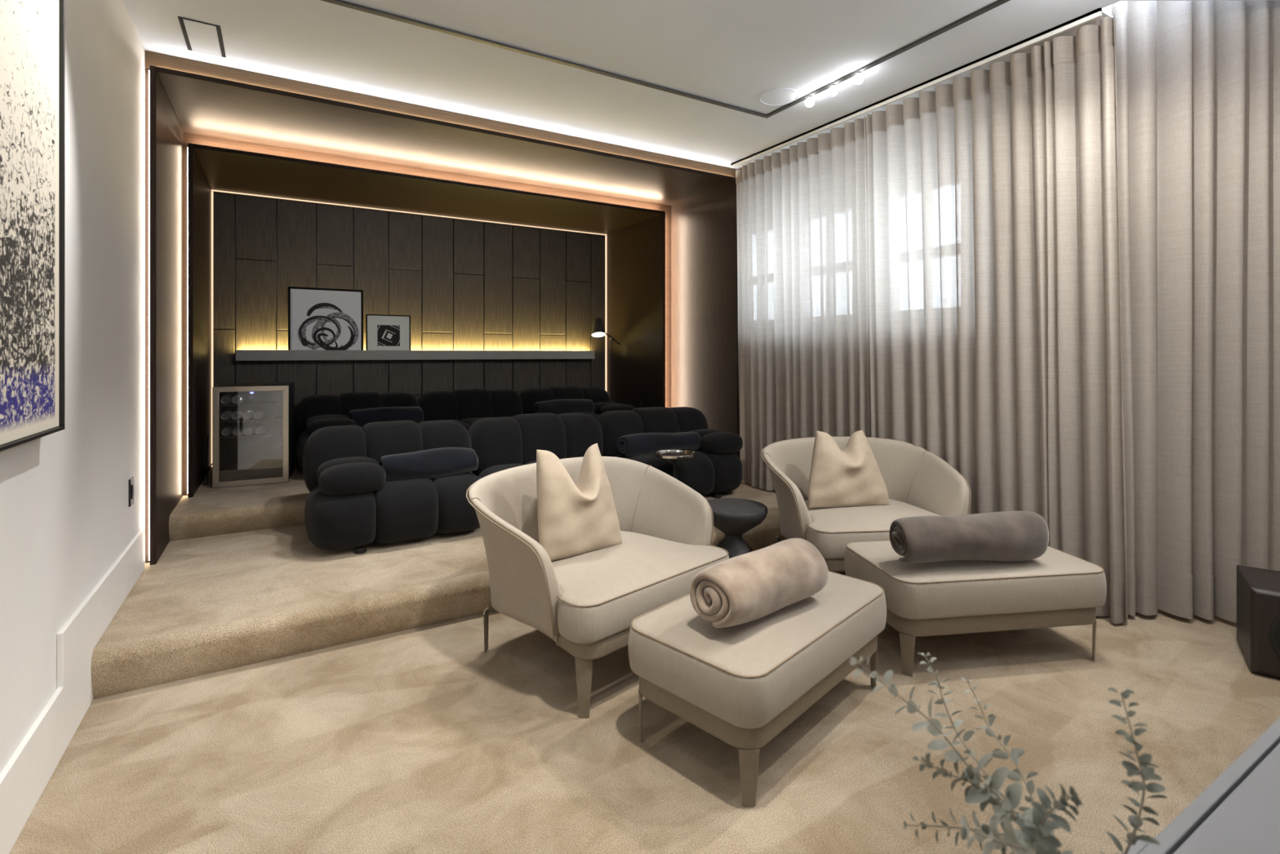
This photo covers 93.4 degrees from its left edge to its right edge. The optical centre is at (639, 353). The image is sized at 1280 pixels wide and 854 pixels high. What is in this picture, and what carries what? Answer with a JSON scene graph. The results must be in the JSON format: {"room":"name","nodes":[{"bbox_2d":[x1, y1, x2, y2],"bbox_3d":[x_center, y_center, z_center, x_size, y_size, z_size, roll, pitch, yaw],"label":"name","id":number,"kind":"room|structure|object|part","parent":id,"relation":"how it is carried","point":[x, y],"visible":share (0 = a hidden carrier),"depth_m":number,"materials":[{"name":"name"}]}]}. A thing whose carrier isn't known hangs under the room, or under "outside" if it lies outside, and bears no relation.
{"room":"home theater","nodes":[
{"label":"home theater","id":0,"kind":"room"},
{"bbox_2d":[0,0,145,772],"bbox_3d":[-1.936,-0.125,1.967,0.120,2.950,6.760,0,0,-31],"label":"wall","id":1,"kind":"structure","parent":0,"point":[66,517],"depth_m":2.15,"materials":[{"name":"white paint"}]},
{"bbox_2d":[0,0,64,451],"bbox_3d":[-1.345,-0.587,1.139,0.052,1.620,1.450,0,0,-31],"label":"framed painting","id":2,"kind":"object","parent":1,"relation":"attached to","point":[32,32],"visible":1,"depth_m":1.56,"materials":[{"name":"multicoloured paper"}]},
{"bbox_2d":[0,528,145,853],"bbox_3d":[-1.337,1.059,1.090,0.016,0.382,4.440,0,0,-31],"label":"baseboard","id":3,"kind":"structure","parent":1,"relation":"attached to","point":[25,775],"depth_m":1.89,"materials":[{"name":"white paint"}]},
{"bbox_2d":[128,476,133,506],"bbox_3d":[-2.346,0.637,2.784,0.011,0.125,0.072,0,0,-31],"label":"light switch","id":4,"kind":"object","parent":1,"relation":"attached to","point":[131,482],"visible":1,"depth_m":2.76,"materials":[{"name":"black metal"}]},
{"bbox_2d":[212,191,606,329],"bbox_3d":[-1.450,-0.125,6.141,5.220,2.950,0.120,0,0,-31],"label":"wall","id":5,"kind":"structure","parent":0,"point":[212,191],"depth_m":5.55,"materials":[{"name":"black paint"}]},
{"bbox_2d":[211,189,607,466],"bbox_3d":[-1.904,-0.198,5.755,3.577,2.235,0.040,0,0,-31],"label":"panelling","id":6,"kind":"object","parent":5,"relation":"attached to","point":[463,284],"visible":0.58,"depth_m":5.60,"materials":[{"name":"brown wood"}]},
{"bbox_2d":[235,350,595,360],"bbox_3d":[-1.880,0.015,5.666,3.185,0.086,0.127,0,0,-31],"label":"ledge","id":7,"kind":"object","parent":6,"relation":"attached to","point":[241,355],"visible":1,"depth_m":5.45,"materials":[{"name":"grey laminate"}]},
{"bbox_2d":[288,286,363,350],"bbox_3d":[-2.694,-0.282,5.186,0.573,0.555,0.050,0,0,-31],"label":"framed print","id":8,"kind":"object","parent":7,"relation":"on","point":[319,318],"visible":0.99,"depth_m":5.17,"materials":[{"name":"grey paper"}]},
{"bbox_2d":[365,314,410,350],"bbox_3d":[-2.266,-0.178,5.436,0.375,0.340,0.037,0,0,-31],"label":"framed print","id":9,"kind":"object","parent":7,"relation":"on","point":[383,331],"visible":0.8,"depth_m":5.43},
{"bbox_2d":[8,461,1279,853],"bbox_3d":[0.257,1.135,3.317,5.070,0.430,6.680,0,0,-31],"label":"floor","id":10,"kind":"structure","parent":0,"point":[258,687],"depth_m":2.00,"materials":[{"name":"beige carpet"}]},
{"bbox_2d":[203,382,294,488],"bbox_3d":[-2.839,0.569,4.388,0.528,0.713,0.440,0,0,-25],"label":"beverage cooler","id":11,"kind":"object","parent":10,"relation":"on","point":[268,457],"visible":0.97,"depth_m":4.40,"materials":[{"name":"grey glass"}]},
{"bbox_3d":[-3.072,0.752,4.353,0.039,0.347,0.311,0,0,-8],"label":"power cord","id":12,"kind":"part","parent":11,"relation":"part of","materials":[{"name":"black rubber"}]},
{"bbox_2d":[219,410,232,420],"bbox_3d":[-2.910,0.437,4.250,0.066,0.066,0.116,0,0,-25],"label":"drink can","id":13,"kind":"object","parent":11,"relation":"on","point":[225,415],"visible":0.96,"depth_m":4.20,"materials":[{"name":"metal"}]},
{"bbox_2d":[219,395,232,404],"bbox_3d":[-2.910,0.324,4.250,0.066,0.066,0.116,0,0,-25],"label":"drink can","id":14,"kind":"object","parent":11,"relation":"on","point":[225,399],"visible":0.94,"depth_m":4.20,"materials":[{"name":"metal"}]},
{"bbox_2d":[221,425,233,436],"bbox_3d":[-2.905,0.547,4.252,0.066,0.066,0.116,0,0,-25],"label":"drink can","id":15,"kind":"object","parent":11,"relation":"on","point":[226,431],"visible":0.93,"depth_m":4.21,"materials":[{"name":"metal"}]},
{"bbox_2d":[231,409,243,420],"bbox_3d":[-2.853,0.437,4.277,0.066,0.066,0.116,0,0,-25],"label":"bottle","id":16,"kind":"object","parent":11,"relation":"on","point":[237,415],"visible":0.98,"depth_m":4.23,"materials":[{"name":"glass"}]},
{"bbox_2d":[231,394,244,404],"bbox_3d":[-2.853,0.324,4.277,0.066,0.066,0.116,0,0,-25],"label":"bottle","id":17,"kind":"object","parent":11,"relation":"on","point":[237,398],"visible":1,"depth_m":4.23,"materials":[{"name":"glass"}]},
{"bbox_2d":[231,425,244,435],"bbox_3d":[-2.847,0.547,4.280,0.066,0.066,0.116,0,0,-25],"label":"drink can","id":18,"kind":"object","parent":11,"relation":"on","point":[237,430],"visible":0.96,"depth_m":4.23,"materials":[{"name":"metal"}]},
{"bbox_2d":[242,409,254,419],"bbox_3d":[-2.791,0.437,4.306,0.066,0.066,0.116,0,0,-25],"label":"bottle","id":19,"kind":"object","parent":11,"relation":"on","point":[249,414],"visible":0.95,"depth_m":4.26,"materials":[{"name":"glass"}]},
{"bbox_2d":[243,424,255,435],"bbox_3d":[-2.787,0.547,4.308,0.066,0.066,0.116,0,0,-25],"label":"drink can","id":20,"kind":"object","parent":11,"relation":"on","point":[249,429],"visible":0.95,"depth_m":4.26,"materials":[{"name":"metal"}]},
{"bbox_2d":[219,400,283,406],"bbox_3d":[-2.807,0.362,4.413,0.406,0.004,0.362,0,0,-25],"label":"wire shelf","id":21,"kind":"object","parent":11,"relation":"attached to","point":[245,402],"depth_m":4.55,"materials":[{"name":"metal"}]},
{"bbox_2d":[219,415,283,422],"bbox_3d":[-2.807,0.475,4.413,0.406,0.004,0.362,0,0,-25],"label":"wire shelf","id":22,"kind":"object","parent":11,"relation":"attached to","point":[267,417],"depth_m":4.52,"materials":[{"name":"metal"}]},
{"bbox_2d":[219,429,283,438],"bbox_3d":[-2.807,0.585,4.413,0.406,0.004,0.362,0,0,-25],"label":"wire shelf","id":23,"kind":"object","parent":11,"relation":"attached to","point":[268,431],"depth_m":4.52,"materials":[{"name":"metal"}]},
{"bbox_3d":[-2.727,0.275,4.243,0.380,0.022,0.018,0,0,-25],"label":"control panel","id":24,"kind":"part","parent":11,"relation":"part of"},
{"bbox_2d":[253,408,266,419],"bbox_3d":[-2.731,0.437,4.334,0.066,0.066,0.116,0,0,-25],"label":"drink can","id":25,"kind":"object","parent":11,"relation":"on","point":[260,414],"visible":1,"depth_m":4.29,"materials":[{"name":"metal"}]},
{"bbox_2d":[253,424,266,435],"bbox_3d":[-2.728,0.547,4.336,0.066,0.066,0.116,0,0,-25],"label":"drink can","id":26,"kind":"object","parent":11,"relation":"on","point":[260,429],"visible":1,"depth_m":4.29,"materials":[{"name":"metal"}]},
{"bbox_2d":[183,132,671,497],"bbox_3d":[-1.578,-0.256,5.297,3.793,2.351,1.160,0,0,-31],"label":"portal","id":27,"kind":"object","parent":10,"relation":"on","point":[638,233],"visible":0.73,"depth_m":5.00,"materials":[{"name":"brown wood"}]},
{"bbox_3d":[-3.168,-0.211,4.352,0.026,2.263,1.160,0,0,-31],"label":"panel","id":28,"kind":"part","parent":27,"relation":"part of","materials":[{"name":"brown wood"}]},
{"bbox_3d":[-1.617,-1.330,5.274,3.581,0.026,1.160,0,0,-31],"label":"soffit panel","id":29,"kind":"part","parent":27,"relation":"part of","materials":[{"name":"brown wood"}]},
{"bbox_3d":[-0.067,-0.211,6.195,0.026,2.263,1.160,0,0,-31],"label":"panel","id":30,"kind":"part","parent":27,"relation":"part of","materials":[{"name":"brown wood"}]},
{"bbox_2d":[636,400,641,408],"bbox_3d":[-0.009,0.530,6.062,0.010,0.120,0.080,0,0,-31],"label":"wall socket","id":31,"kind":"object","parent":27,"relation":"attached to","point":[638,402],"visible":0.56,"depth_m":6.06,"materials":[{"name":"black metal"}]},
{"bbox_2d":[145,50,740,564],"bbox_3d":[-1.039,-0.239,4.481,3.988,2.618,0.994,0,0,-31],"label":"portal","id":32,"kind":"object","parent":10,"relation":"on","point":[186,95],"visible":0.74,"depth_m":3.98,"materials":[{"name":"brown wood"}]},
{"bbox_3d":[-2.720,-0.194,3.482,0.026,2.527,0.994,0,0,-31],"label":"panel","id":33,"kind":"part","parent":32,"relation":"part of","materials":[{"name":"brown wood"}]},
{"bbox_3d":[-1.079,-1.444,4.457,3.793,0.026,0.994,0,0,-31],"label":"soffit panel","id":34,"kind":"part","parent":32,"relation":"part of","materials":[{"name":"brown wood"}]},
{"bbox_3d":[0.563,-0.194,5.433,0.026,2.527,0.994,0,0,-31],"label":"panel","id":35,"kind":"part","parent":32,"relation":"part of","materials":[{"name":"brown wood"}]},
{"bbox_2d":[295,386,635,470],"bbox_3d":[-1.422,0.626,5.364,2.836,0.587,0.914,0,0,-31],"label":"sofa","id":36,"kind":"object","parent":10,"relation":"on","point":[464,406],"visible":0.35,"depth_m":5.34,"materials":[{"name":"black fabric"}]},
{"bbox_2d":[297,426,363,470],"bbox_3d":[-2.185,0.743,4.804,0.953,0.342,0.732,0,0,-31],"label":"seat cushion","id":37,"kind":"object","parent":36,"relation":"on","point":[304,433],"depth_m":4.42,"materials":[{"name":"black fabric"}]},
{"bbox_3d":[-2.379,0.547,4.639,0.330,0.125,0.558,0,0,-31],"label":"armrest","id":38,"kind":"part","parent":36,"relation":"part of","materials":[{"name":"black fabric"}]},
{"bbox_3d":[-2.375,0.524,5.125,0.953,0.382,0.349,0,0,-31],"label":"backrest","id":39,"kind":"part","parent":36,"relation":"part of","materials":[{"name":"black fabric"}]},
{"bbox_2d":[348,406,423,426],"bbox_3d":[-2.022,0.507,4.813,0.546,0.155,0.172,0,0,-32],"label":"throw","id":40,"kind":"object","parent":36,"relation":"on","point":[362,417],"visible":0.81,"depth_m":4.76,"materials":[{"name":"black fabric"}]},
{"bbox_3d":[-1.566,0.524,5.606,0.953,0.382,0.349,0,0,-31],"label":"backrest","id":41,"kind":"part","parent":36,"relation":"part of","materials":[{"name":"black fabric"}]},
{"bbox_2d":[448,416,513,431],"bbox_3d":[-1.376,0.743,5.285,0.953,0.342,0.730,0,0,-31],"label":"seat cushion","id":42,"kind":"object","parent":36,"relation":"on","point":[467,421],"depth_m":5.32,"materials":[{"name":"black fabric"}]},
{"bbox_2d":[533,399,594,414],"bbox_3d":[-0.701,0.506,5.643,0.589,0.158,0.179,0,0,-31],"label":"throw","id":43,"kind":"object","parent":36,"relation":"on","point":[557,406],"visible":0.95,"depth_m":5.58,"materials":[{"name":"black fabric"}]},
{"bbox_3d":[-0.756,0.524,6.087,0.953,0.382,0.349,0,0,-31],"label":"backrest","id":44,"kind":"part","parent":36,"relation":"part of","materials":[{"name":"black fabric"}]},
{"bbox_2d":[589,413,600,418],"bbox_3d":[-0.566,0.743,5.766,0.953,0.342,0.726,0,0,-31],"label":"seat cushion","id":45,"kind":"object","parent":36,"relation":"on","point":[595,415],"depth_m":5.66,"materials":[{"name":"black fabric"}]},
{"bbox_3d":[-0.277,0.547,5.888,0.330,0.125,0.558,0,0,-31],"label":"armrest","id":46,"kind":"part","parent":36,"relation":"part of","materials":[{"name":"black fabric"}]},
{"bbox_2d":[302,406,742,554],"bbox_3d":[-0.619,0.751,4.124,2.931,0.637,0.800,0,0,-31],"label":"sofa","id":47,"kind":"object","parent":10,"relation":"on","point":[350,502],"visible":0.59,"depth_m":3.69,"materials":[{"name":"black fabric"}]},
{"bbox_3d":[-1.617,0.682,3.377,0.330,0.165,0.443,0,0,-31],"label":"armrest","id":48,"kind":"part","parent":47,"relation":"part of","materials":[{"name":"black fabric"}]},
{"bbox_3d":[-1.570,0.651,3.821,0.985,0.436,0.351,0,0,-31],"label":"backrest","id":49,"kind":"part","parent":47,"relation":"part of","materials":[{"name":"black fabric"}]},
{"bbox_2d":[304,471,479,550],"bbox_3d":[-1.408,0.895,3.547,0.985,0.337,0.615,0,0,-31],"label":"seat cushion","id":50,"kind":"object","parent":47,"relation":"on","point":[393,511],"depth_m":3.27,"materials":[{"name":"black fabric"}]},
{"bbox_2d":[378,447,478,480],"bbox_3d":[-1.250,0.656,3.597,0.566,0.175,0.178,0,0,-32],"label":"throw","id":51,"kind":"object","parent":47,"relation":"on","point":[431,464],"visible":0.95,"depth_m":3.53,"materials":[{"name":"black fabric"}]},
{"bbox_2d":[478,457,564,478],"bbox_3d":[-0.571,0.895,4.045,0.985,0.337,0.608,0,0,-31],"label":"seat cushion","id":52,"kind":"object","parent":47,"relation":"on","point":[486,468],"depth_m":3.97,"materials":[{"name":"black fabric"}]},
{"bbox_3d":[-0.734,0.651,4.318,0.985,0.436,0.351,0,0,-31],"label":"backrest","id":53,"kind":"part","parent":47,"relation":"part of","materials":[{"name":"black fabric"}]},
{"bbox_3d":[0.103,0.651,4.815,0.985,0.436,0.351,0,0,-31],"label":"backrest","id":54,"kind":"part","parent":47,"relation":"part of","materials":[{"name":"black fabric"}]},
{"bbox_2d":[617,431,701,456],"bbox_3d":[0.159,0.664,4.476,0.665,0.162,0.170,0,0,-27],"label":"throw","id":55,"kind":"object","parent":47,"relation":"on","point":[645,443],"visible":0.98,"depth_m":4.39,"materials":[{"name":"black fabric"}]},
{"bbox_2d":[613,448,742,496],"bbox_3d":[0.265,0.895,4.542,0.985,0.337,0.614,0,0,-31],"label":"seat cushion","id":56,"kind":"object","parent":47,"relation":"on","point":[715,472],"depth_m":4.35,"materials":[{"name":"black fabric"}]},
{"bbox_3d":[0.567,0.682,4.675,0.330,0.165,0.443,0,0,-31],"label":"armrest","id":57,"kind":"part","parent":47,"relation":"part of","materials":[{"name":"black fabric"}]},
{"bbox_2d":[466,456,728,718],"bbox_3d":[-0.162,0.877,2.569,1.037,0.746,0.796,0,0,-44],"label":"armchair","id":58,"kind":"object","parent":10,"relation":"on","point":[588,603],"visible":0.84,"depth_m":2.36,"materials":[{"name":"beige fabric"}]},
{"bbox_3d":[-0.650,1.166,2.538,0.015,0.168,0.063,0,0,1],"label":"leg","id":59,"kind":"part","parent":58,"relation":"part of","materials":[{"name":"metal"}]},
{"bbox_2d":[536,443,622,560],"bbox_3d":[-0.266,0.617,2.562,0.403,0.429,0.210,0,0,-38],"label":"throw pillow","id":60,"kind":"object","parent":58,"relation":"on","point":[581,517],"visible":0.96,"depth_m":2.49,"materials":[{"name":"beige fabric"}]},
{"bbox_3d":[-0.192,1.146,2.068,0.063,0.208,0.015,0,0,1],"label":"leg","id":61,"kind":"part","parent":58,"relation":"part of","materials":[{"name":"beige metal"}]},
{"bbox_3d":[-0.129,0.901,2.535,0.856,0.157,0.706,0,0,-44],"label":"seat","id":62,"kind":"part","parent":58,"relation":"part of","materials":[{"name":"beige fabric"}]},
{"bbox_2d":[591,317,620,402],"bbox_3d":[-0.354,0.276,6.265,0.180,1.288,0.395,0,0,28],"label":"floor lamp","id":63,"kind":"object","parent":10,"relation":"on","point":[597,331],"visible":0.77,"depth_m":6.17,"materials":[{"name":"black metal"}]},
{"bbox_3d":[-0.429,-0.265,6.170,0.147,0.206,0.166,0,0,-31],"label":"lamp shade","id":64,"kind":"part","parent":63,"relation":"part of","materials":[{"name":"black metal"}]},
{"bbox_2d":[591,332,605,337],"bbox_3d":[-0.423,-0.198,6.162,0.140,0.053,0.133,0,0,-31],"label":"diffuser","id":65,"kind":"object","parent":63,"relation":"attached to","point":[593,334],"depth_m":6.17,"materials":[{"name":"white plastic"}]},
{"bbox_2d":[653,449,695,478],"bbox_3d":[0.231,0.868,4.046,0.278,0.404,0.278,0,0,-31],"label":"table","id":66,"kind":"object","parent":10,"relation":"on","point":[674,455],"visible":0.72,"depth_m":4.04,"materials":[{"name":"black metal"}]},
{"bbox_2d":[653,449,695,459],"bbox_3d":[0.231,0.677,4.046,0.278,0.023,0.278,0,0,-31],"label":"tray","id":67,"kind":"object","parent":66,"relation":"on","point":[664,454],"depth_m":4.05,"materials":[{"name":"silver metal"}]},
{"bbox_2d":[706,497,767,558],"bbox_3d":[0.505,1.035,3.261,0.362,0.430,0.362,0,0,-31],"label":"table","id":68,"kind":"object","parent":10,"relation":"on","point":[734,517],"visible":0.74,"depth_m":3.17,"materials":[{"name":"black wood"}]},
{"bbox_2d":[627,570,886,806],"bbox_3d":[0.439,1.053,2.104,0.520,0.394,0.930,0,0,44],"label":"ottoman","id":69,"kind":"object","parent":10,"relation":"on","point":[744,684],"visible":0.77,"depth_m":1.82,"materials":[{"name":"beige fabric"}]},
{"bbox_3d":[0.002,1.171,1.955,0.015,0.159,0.059,0,0,-1],"label":"leg","id":70,"kind":"part","parent":69,"relation":"part of","materials":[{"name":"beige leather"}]},
{"bbox_3d":[0.301,1.171,1.664,0.059,0.159,0.015,0,0,-1],"label":"leg","id":71,"kind":"part","parent":69,"relation":"part of","materials":[{"name":"beige metal"}]},
{"bbox_2d":[627,571,886,728],"bbox_3d":[0.439,0.938,2.104,0.526,0.163,0.936,0,0,44],"label":"cushion","id":72,"kind":"object","parent":69,"relation":"on","point":[744,675],"depth_m":1.84,"materials":[{"name":"beige fabric"}]},
{"bbox_2d":[689,537,828,627],"bbox_3d":[0.397,0.754,2.001,0.530,0.198,0.225,0,0,-41],"label":"throw","id":73,"kind":"object","parent":69,"relation":"on","point":[753,585],"visible":1,"depth_m":1.90,"materials":[{"name":"beige fabric"}]},
{"bbox_3d":[0.875,1.171,2.253,0.015,0.159,0.059,0,0,-1],"label":"leg","id":74,"kind":"part","parent":69,"relation":"part of","materials":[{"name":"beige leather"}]},
{"bbox_2d":[760,436,971,572],"bbox_3d":[1.219,0.877,3.289,1.037,0.746,0.796,0,0,-6],"label":"armchair","id":75,"kind":"object","parent":10,"relation":"on","point":[917,482],"visible":0.48,"depth_m":3.28,"materials":[{"name":"beige fabric"}]},
{"bbox_3d":[0.819,1.166,3.571,0.015,0.168,0.063,0,0,39],"label":"leg","id":76,"kind":"part","parent":75,"relation":"part of","materials":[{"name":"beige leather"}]},
{"bbox_2d":[808,430,889,507],"bbox_3d":[1.135,0.632,3.325,0.473,0.399,0.203,0,0,-8],"label":"throw pillow","id":77,"kind":"object","parent":75,"relation":"on","point":[850,477],"visible":1,"depth_m":3.26,"materials":[{"name":"beige fabric"}]},
{"bbox_3d":[1.224,0.901,3.243,0.856,0.157,0.706,0,0,-6],"label":"seat","id":78,"kind":"part","parent":75,"relation":"part of","materials":[{"name":"beige fabric"}]},
{"bbox_2d":[844,540,1106,676],"bbox_3d":[1.415,1.053,2.607,0.930,0.394,0.520,0,0,-8],"label":"ottoman","id":79,"kind":"object","parent":10,"relation":"on","point":[1057,588],"visible":0.8,"depth_m":2.38,"materials":[{"name":"beige fabric"}]},
{"bbox_3d":[1.038,1.171,2.341,0.059,0.159,0.015,0,0,37],"label":"leg","id":80,"kind":"part","parent":79,"relation":"part of","materials":[{"name":"beige metal"}]},
{"bbox_2d":[888,511,1048,563],"bbox_3d":[1.346,0.757,2.476,0.653,0.193,0.217,0,0,-9],"label":"throw","id":81,"kind":"object","parent":79,"relation":"on","point":[1003,535],"visible":1,"depth_m":2.40,"materials":[{"name":"grey fabric"}]},
{"bbox_2d":[844,540,1106,619],"bbox_3d":[1.415,0.938,2.607,0.936,0.163,0.526,0,0,-8],"label":"cushion","id":82,"kind":"object","parent":79,"relation":"on","point":[1056,581],"depth_m":2.38,"materials":[{"name":"beige fabric"}]},
{"bbox_3d":[1.852,1.171,2.459,0.015,0.159,0.059,0,0,37],"label":"leg","id":83,"kind":"part","parent":79,"relation":"part of","materials":[{"name":"beige metal"}]},
{"bbox_2d":[1122,716,1279,853],"bbox_3d":[1.236,1.025,0.954,2.400,0.450,0.497,0,0,-31],"label":"media console","id":84,"kind":"object","parent":10,"relation":"on","point":[1238,812],"visible":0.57,"depth_m":1.05,"materials":[{"name":"grey paint"}]},
{"bbox_2d":[1236,564,1279,678],"bbox_3d":[2.614,1.078,2.368,0.350,0.332,0.343,0,0,38],"label":"subwoofer","id":85,"kind":"object","parent":10,"relation":"on","point":[1258,589],"visible":1,"depth_m":2.34,"materials":[{"name":"black wood"}]},
{"bbox_2d":[1275,624,1279,648],"bbox_3d":[2.511,1.078,2.234,0.236,0.236,0.004,0,0,38],"label":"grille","id":86,"kind":"object","parent":85,"relation":"attached to","point":[1277,626],"depth_m":2.30,"materials":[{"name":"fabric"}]},
{"bbox_2d":[122,0,1279,169],"bbox_3d":[0.256,-1.775,3.269,5.220,0.450,6.800,0,0,-31],"label":"ceiling","id":87,"kind":"structure","parent":0,"point":[732,52],"depth_m":3.08,"materials":[{"name":"white paint"}]},
{"bbox_2d":[177,16,226,57],"bbox_3d":[-2.146,-1.548,2.965,0.160,0.004,0.350,0,0,-31],"label":"ceiling vent","id":88,"kind":"object","parent":87,"relation":"in","point":[201,37],"visible":1,"depth_m":2.95,"materials":[{"name":"white metal"}]},
{"bbox_2d":[320,0,1010,118],"bbox_3d":[0.548,-1.544,1.850,2.632,0.012,3.322,0,0,-31],"label":"track","id":89,"kind":"object","parent":87,"relation":"attached to","point":[340,2],"visible":1,"depth_m":3.08,"materials":[{"name":"metal"}]},
{"bbox_3d":[-0.293,-1.544,3.265,2.632,0.012,0.030,0,0,-31],"label":"rail","id":90,"kind":"part","parent":89,"relation":"part of","materials":[{"name":"metal"}]},
{"bbox_2d":[804,95,814,106],"bbox_3d":[1.015,-1.506,3.610,0.055,0.063,0.055,0,0,-31],"label":"globe bulb","id":91,"kind":"object","parent":89,"relation":"attached to","point":[809,102],"visible":1,"depth_m":3.59,"materials":[{"name":"white glass"}]},
{"bbox_2d":[827,84,838,96],"bbox_3d":[1.106,-1.506,3.457,0.055,0.063,0.055,0,0,-31],"label":"globe bulb","id":92,"kind":"object","parent":89,"relation":"attached to","point":[833,91],"visible":1,"depth_m":3.44,"materials":[{"name":"white glass"}]},
{"bbox_2d":[853,71,863,84],"bbox_3d":[1.197,-1.506,3.304,0.055,0.063,0.055,0,0,-31],"label":"globe bulb","id":93,"kind":"object","parent":89,"relation":"attached to","point":[858,79],"visible":1,"depth_m":3.29,"materials":[{"name":"white glass"}]},
{"bbox_3d":[1.674,-1.544,2.502,0.030,0.012,3.292,0,0,-31],"label":"rail","id":94,"kind":"part","parent":89,"relation":"part of","materials":[{"name":"black metal"}]},
{"bbox_2d":[759,88,799,105],"bbox_3d":[0.839,-1.546,3.639,0.236,0.008,0.236,0,0,-31],"label":"ceiling speaker","id":95,"kind":"object","parent":87,"relation":"attached to","point":[777,96],"visible":1,"depth_m":3.63},
{"bbox_2d":[730,8,1113,168],"bbox_3d":[1.464,-1.532,3.854,0.145,0.035,2.590,0,0,-31],"label":"track","id":96,"kind":"structure","parent":87,"relation":"attached to","point":[1069,28],"depth_m":3.35,"materials":[{"name":"white metal"}]},
{"bbox_2d":[735,115,871,490],"bbox_3d":[1.147,-0.137,4.429,0.155,2.750,1.322,0,0,-30],"label":"curtain","id":97,"kind":"object","parent":96,"relation":"hanging from","point":[803,274],"visible":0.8,"depth_m":4.33,"materials":[{"name":"fabric"}]},
{"bbox_2d":[866,13,1127,625],"bbox_3d":[1.850,-0.137,3.294,0.186,2.750,1.326,0,0,-31],"label":"curtain","id":98,"kind":"object","parent":96,"relation":"hanging from","point":[994,266],"visible":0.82,"depth_m":3.13,"materials":[{"name":"fabric"}]},
{"bbox_2d":[1102,0,1279,622],"bbox_3d":[2.667,-0.311,2.806,1.013,3.078,0.123,0,0,12],"label":"curtain","id":99,"kind":"object","parent":87,"relation":"hanging from","point":[1198,82],"visible":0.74,"depth_m":2.81,"materials":[{"name":"fabric"}]},
{"bbox_3d":[0.593,0.755,0.754,0.084,0.090,0.084,0,0,-31],"label":"vase","id":100,"kind":"object","parent":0,"visible":0},
{"bbox_2d":[849,653,1073,853],"bbox_3d":[0.448,0.604,0.811,0.315,0.355,0.064,0,0,22],"label":"branch","id":101,"kind":"object","parent":100,"relation":"in","point":[934,726],"visible":0.84,"depth_m":0.81,"materials":[{"name":"green plant"}]},
{"bbox_2d":[912,752,1027,841],"bbox_3d":[0.487,0.662,0.800,0.233,0.238,0.045,0,0,15],"label":"branch","id":102,"kind":"object","parent":100,"relation":"in","point":[944,773],"visible":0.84,"depth_m":0.81,"materials":[{"name":"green plant"}]},
{"bbox_2d":[918,652,1022,818],"bbox_3d":[0.518,0.631,0.869,0.052,0.300,0.275,0,0,-23],"label":"branch","id":103,"kind":"object","parent":100,"relation":"in","point":[967,735],"visible":0.77,"depth_m":0.94,"materials":[{"name":"green plant"}]},
{"bbox_2d":[902,807,1060,853],"bbox_3d":[0.499,0.710,0.835,0.248,0.141,0.064,0,0,31],"label":"branch","id":104,"kind":"object","parent":100,"relation":"in","point":[984,828],"visible":0.62,"depth_m":0.86,"materials":[{"name":"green plant"}]},
{"bbox_3d":[0.498,0.722,0.827,0.242,0.118,0.028,0,0,32],"label":"stem","id":105,"kind":"part","parent":104,"relation":"part of","materials":[{"name":"plant"}]},
{"bbox_2d":[960,810,1044,853],"bbox_3d":[0.496,0.677,0.750,0.197,0.206,0.064,0,0,-7],"label":"branch","id":106,"kind":"object","parent":100,"relation":"in","point":[1009,838],"visible":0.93,"depth_m":0.75,"materials":[{"name":"green plant"}]},
{"bbox_3d":[0.501,0.685,0.758,0.187,0.191,0.031,0,0,-6],"label":"stem","id":107,"kind":"part","parent":106,"relation":"part of","materials":[{"name":"plant"}]},
{"bbox_2d":[960,676,1061,853],"bbox_3d":[0.583,0.669,0.902,0.064,0.222,0.299,0,0,2],"label":"branch","id":108,"kind":"object","parent":100,"relation":"in","point":[1015,775],"visible":0.91,"depth_m":0.96,"materials":[{"name":"green plant"}]},
{"bbox_2d":[1016,782,1082,853],"bbox_3d":[0.522,0.640,0.736,0.152,0.282,0.068,0,0,-31],"label":"branch","id":109,"kind":"object","parent":100,"relation":"in","point":[1040,825],"visible":1,"depth_m":0.71,"materials":[{"name":"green plant"}]},
{"bbox_3d":[0.532,0.647,0.739,0.133,0.268,0.040,0,0,-31],"label":"stem","id":110,"kind":"part","parent":109,"relation":"part of","materials":[{"name":"green plant"}]},
{"bbox_2d":[1100,687,1167,853],"bbox_3d":[0.634,0.613,0.786,0.101,0.336,0.061,0,0,-7],"label":"branch","id":111,"kind":"object","parent":100,"relation":"in","point":[1147,772],"visible":1,"depth_m":0.79,"materials":[{"name":"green plant"}]},
{"bbox_3d":[0.621,0.615,0.783,0.080,0.331,0.029,0,0,-28],"label":"stem","id":112,"kind":"part","parent":111,"relation":"part of","materials":[{"name":"green plant"}]}
]}

